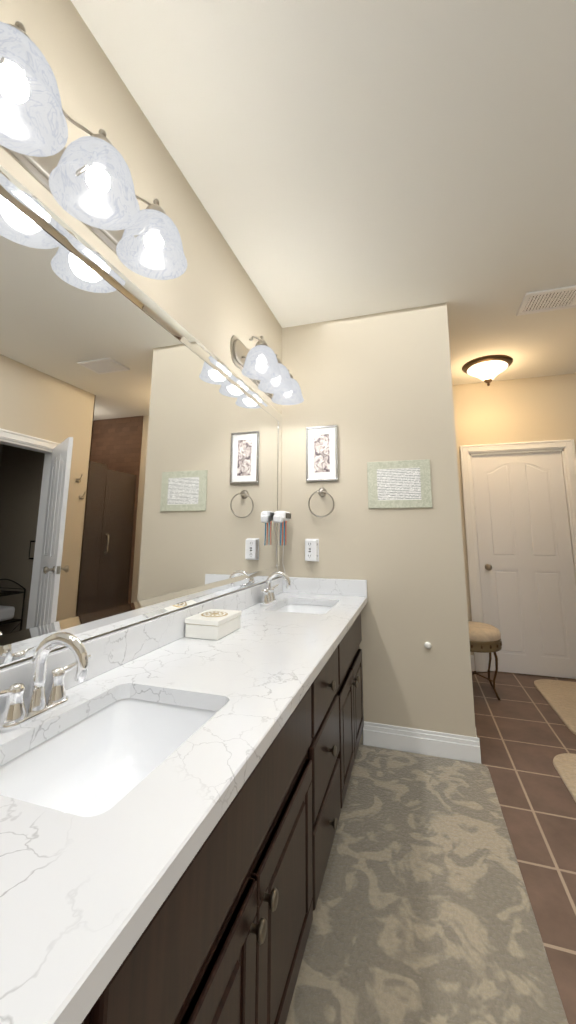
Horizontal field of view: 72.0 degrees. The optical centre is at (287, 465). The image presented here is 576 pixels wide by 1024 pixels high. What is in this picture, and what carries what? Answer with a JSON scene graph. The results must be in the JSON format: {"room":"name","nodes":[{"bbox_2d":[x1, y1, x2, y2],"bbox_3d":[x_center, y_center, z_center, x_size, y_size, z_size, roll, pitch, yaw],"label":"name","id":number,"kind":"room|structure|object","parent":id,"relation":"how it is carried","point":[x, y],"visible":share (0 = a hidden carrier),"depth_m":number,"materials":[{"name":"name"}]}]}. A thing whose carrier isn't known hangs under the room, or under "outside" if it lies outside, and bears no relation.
{"room":"bathroom","nodes":[
{"label":"bathroom","id":0,"kind":"room"},
{"bbox_2d":[0,21,186,279],"bbox_3d":[-0.508,-0.791,1.046,0.240,0.213,0.700,-3,-10,17],"label":"sconce","id":1,"kind":"object","parent":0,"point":[87,181],"visible":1,"depth_m":1.00,"materials":[{"name":"white glass"}]},
{"bbox_2d":[0,0,281,668],"bbox_3d":[-0.497,0.122,1.527,0.135,2.776,6.180,-3,-10,17],"label":"wall","id":2,"kind":"structure","parent":0,"point":[140,455],"depth_m":1.25,"materials":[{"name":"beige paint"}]},
{"bbox_2d":[273,511,290,571],"bbox_3d":[-0.037,0.507,2.585,0.078,0.420,0.204,-3,-10,17],"label":"toothbrush holder","id":3,"kind":"object","parent":2,"relation":"attached to","point":[281,516],"visible":0.98,"depth_m":2.56,"materials":[{"name":"white plastic"}]},
{"bbox_2d":[230,335,303,404],"bbox_3d":[-0.086,-0.567,2.373,0.240,0.213,0.700,-3,-10,17],"label":"sconce","id":4,"kind":"object","parent":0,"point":[262,367],"visible":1,"depth_m":2.22,"materials":[{"name":"white glass"}]},
{"bbox_2d":[71,0,575,384],"bbox_3d":[1.562,-1.376,1.123,4.440,0.060,6.180,-3,-10,17],"label":"ceiling","id":5,"kind":"structure","parent":0,"point":[337,159],"depth_m":1.58,"materials":[{"name":"white paint"}]},
{"bbox_2d":[462,355,512,385],"bbox_3d":[1.813,-0.824,3.602,0.420,0.206,0.420,-3,-10,17],"label":"flush ceiling light","id":6,"kind":"object","parent":5,"relation":"attached to","point":[487,369],"visible":1,"depth_m":3.52,"materials":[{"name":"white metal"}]},
{"bbox_2d":[516,285,575,315],"bbox_3d":[1.733,-1.089,2.609,0.360,0.014,0.270,-3,-10,17],"label":"ceiling vent","id":7,"kind":"object","parent":5,"relation":"in","point":[561,298],"visible":1,"depth_m":2.61,"materials":[{"name":"white plastic"}]},
{"bbox_2d":[281,302,475,744],"bbox_3d":[0.521,0.313,2.648,1.155,2.776,0.120,-3,-10,17],"label":"wall","id":8,"kind":"structure","parent":0,"point":[376,387],"depth_m":2.58,"materials":[{"name":"beige paint"}]},
{"bbox_2d":[0,583,263,682],"bbox_3d":[-0.518,0.545,1.174,0.021,0.100,3.197,-3,-10,17],"label":"backsplash","id":9,"kind":"structure","parent":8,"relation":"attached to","point":[124,645],"depth_m":1.31,"materials":[{"name":"white stone"}]},
{"bbox_2d":[305,539,318,561],"bbox_3d":[0.155,0.559,2.633,0.092,0.148,0.048,-3,-10,17],"label":"electrical outlet","id":10,"kind":"object","parent":8,"relation":"attached to","point":[311,549],"visible":1,"depth_m":2.61,"materials":[{"name":"white plastic"}]},
{"bbox_2d":[308,488,333,516],"bbox_3d":[0.224,0.243,2.657,0.179,0.203,0.062,-3,-10,17],"label":"towel ring","id":11,"kind":"object","parent":8,"relation":"attached to","point":[322,492],"visible":0.98,"depth_m":2.65,"materials":[{"name":"silver metal"}]},
{"bbox_2d":[306,425,337,481],"bbox_3d":[0.233,-0.087,2.732,0.222,0.385,0.020,-3,-10,17],"label":"picture frame","id":12,"kind":"object","parent":8,"relation":"attached to","point":[321,453],"visible":1,"depth_m":2.73,"materials":[{"name":"grey"}]},
{"bbox_2d":[292,577,366,594],"bbox_3d":[0.234,0.784,2.583,0.555,0.100,0.020,-3,-10,17],"label":"backsplash","id":13,"kind":"structure","parent":8,"relation":"attached to","point":[305,586],"depth_m":2.56,"materials":[{"name":"white stone"}]},
{"bbox_2d":[367,459,431,508],"bbox_3d":[0.711,0.118,2.549,0.392,0.305,0.013,-3,-10,17],"label":"picture frame","id":14,"kind":"object","parent":8,"relation":"attached to","point":[400,484],"visible":1,"depth_m":2.54,"materials":[{"name":"paper"}]},
{"bbox_2d":[363,721,480,763],"bbox_3d":[0.756,1.592,2.286,0.641,0.135,0.018,-3,-10,17],"label":"baseboard","id":15,"kind":"structure","parent":8,"relation":"attached to","point":[438,744],"depth_m":2.27,"materials":[{"name":"white paint"}]},
{"bbox_2d":[424,642,430,648],"bbox_3d":[0.828,1.063,2.347,0.040,0.040,0.023,-3,-10,17],"label":"bumper cover","id":16,"kind":"object","parent":8,"relation":"attached to","point":[427,645],"visible":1,"depth_m":2.34,"materials":[{"name":"white"}]},
{"bbox_2d":[452,373,575,661],"bbox_3d":[2.465,0.503,3.739,4.200,2.776,0.120,-3,-10,17],"label":"wall","id":17,"kind":"structure","parent":0,"point":[543,408],"depth_m":3.92,"materials":[{"name":"beige paint"}]},
{"bbox_2d":[460,439,575,671],"bbox_3d":[2.223,0.833,3.748,0.986,2.127,0.144,-3,-10,17],"label":"door frame","id":18,"kind":"structure","parent":17,"relation":"attached to","point":[568,456],"depth_m":3.79,"materials":[{"name":"white paint"}]},
{"bbox_2d":[471,451,575,678],"bbox_3d":[2.218,0.870,3.732,0.779,2.033,0.187,-3,-10,17],"label":"door","id":19,"kind":"structure","parent":17,"relation":"in","point":[528,584],"depth_m":3.71,"materials":[{"name":"white paint"}]},
{"bbox_2d":[472,670,575,1023],"bbox_3d":[1.551,1.421,0.655,4.440,0.060,6.180,-3,-10,17],"label":"floor","id":20,"kind":"structure","parent":0,"point":[525,735],"depth_m":1.91,"materials":[{"name":"brown tile"}]},
{"bbox_2d":[76,603,365,1023],"bbox_3d":[-0.259,1.026,1.011,0.566,0.823,3.197,-3,-10,17],"label":"bathroom vanity","id":21,"kind":"object","parent":20,"relation":"on","point":[226,943],"depth_m":0.81,"materials":[{"name":"brown wood"}]},
{"bbox_2d":[0,591,366,1023],"bbox_3d":[-0.253,0.600,1.080,0.576,0.037,3.197,-3,-10,17],"label":"countertop","id":22,"kind":"structure","parent":21,"relation":"on","point":[76,891],"depth_m":0.56,"materials":[{"name":"white stone"}]},
{"bbox_2d":[0,632,95,730],"bbox_3d":[-0.504,0.455,0.867,0.157,0.175,0.279,-3,-10,17],"label":"faucet","id":23,"kind":"object","parent":22,"relation":"on","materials":[{"name":"silver metal"}]},
{"bbox_2d":[0,691,223,818],"bbox_3d":[-0.351,0.639,0.787,0.375,0.161,0.495,-3,-10,17],"label":"sink","id":24,"kind":"object","parent":22,"relation":"in","point":[85,764],"depth_m":0.94,"materials":[{"name":"white ceramic"}]},
{"bbox_2d":[185,609,241,639],"bbox_3d":[-0.295,0.628,1.587,0.144,0.073,0.211,-3,-10,17],"label":"trinket box","id":25,"kind":"object","parent":22,"relation":"on","point":[213,624],"visible":1,"depth_m":1.51,"materials":[{"name":"white"}]},
{"bbox_2d":[256,571,291,602],"bbox_3d":[-0.060,0.690,2.259,0.157,0.175,0.279,-3,-10,17],"label":"faucet","id":26,"kind":"object","parent":22,"relation":"on","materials":[{"name":"silver metal"}]},
{"bbox_2d":[272,599,335,614],"bbox_3d":[0.093,0.874,2.179,0.375,0.161,0.495,-3,-10,17],"label":"sink","id":27,"kind":"object","parent":22,"relation":"in","point":[316,608],"depth_m":2.40,"materials":[{"name":"white ceramic"}]},
{"bbox_2d":[285,744,567,1023],"bbox_3d":[0.430,1.487,1.304,0.730,0.016,2.050,-3,-10,17],"label":"area rug","id":28,"kind":"object","parent":20,"relation":"on","point":[423,913],"visible":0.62,"depth_m":1.31,"materials":[{"name":"grey fabric"}]},
{"bbox_2d":[468,621,501,699],"bbox_3d":[1.524,1.566,3.244,0.424,0.520,0.418,-3,-10,17],"label":"vanity stool","id":29,"kind":"object","parent":20,"relation":"on","point":[484,638],"visible":0.52,"depth_m":3.09,"materials":[{"name":"fabric"}]},
{"bbox_2d":[534,679,575,734],"bbox_3d":[2.212,1.756,2.865,0.560,0.014,1.120,-3,-10,17],"label":"area rug","id":30,"kind":"object","parent":20,"relation":"on","point":[559,696],"visible":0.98,"depth_m":3.05,"materials":[{"name":"beige fabric"}]},
{"bbox_2d":[553,753,575,801],"bbox_3d":[1.645,1.577,1.810,0.580,0.014,0.900,-3,-10,17],"label":"rug","id":31,"kind":"object","parent":20,"relation":"on","point":[564,764],"visible":0.96,"depth_m":2.12,"materials":[{"name":"beige fabric"}]}
]}

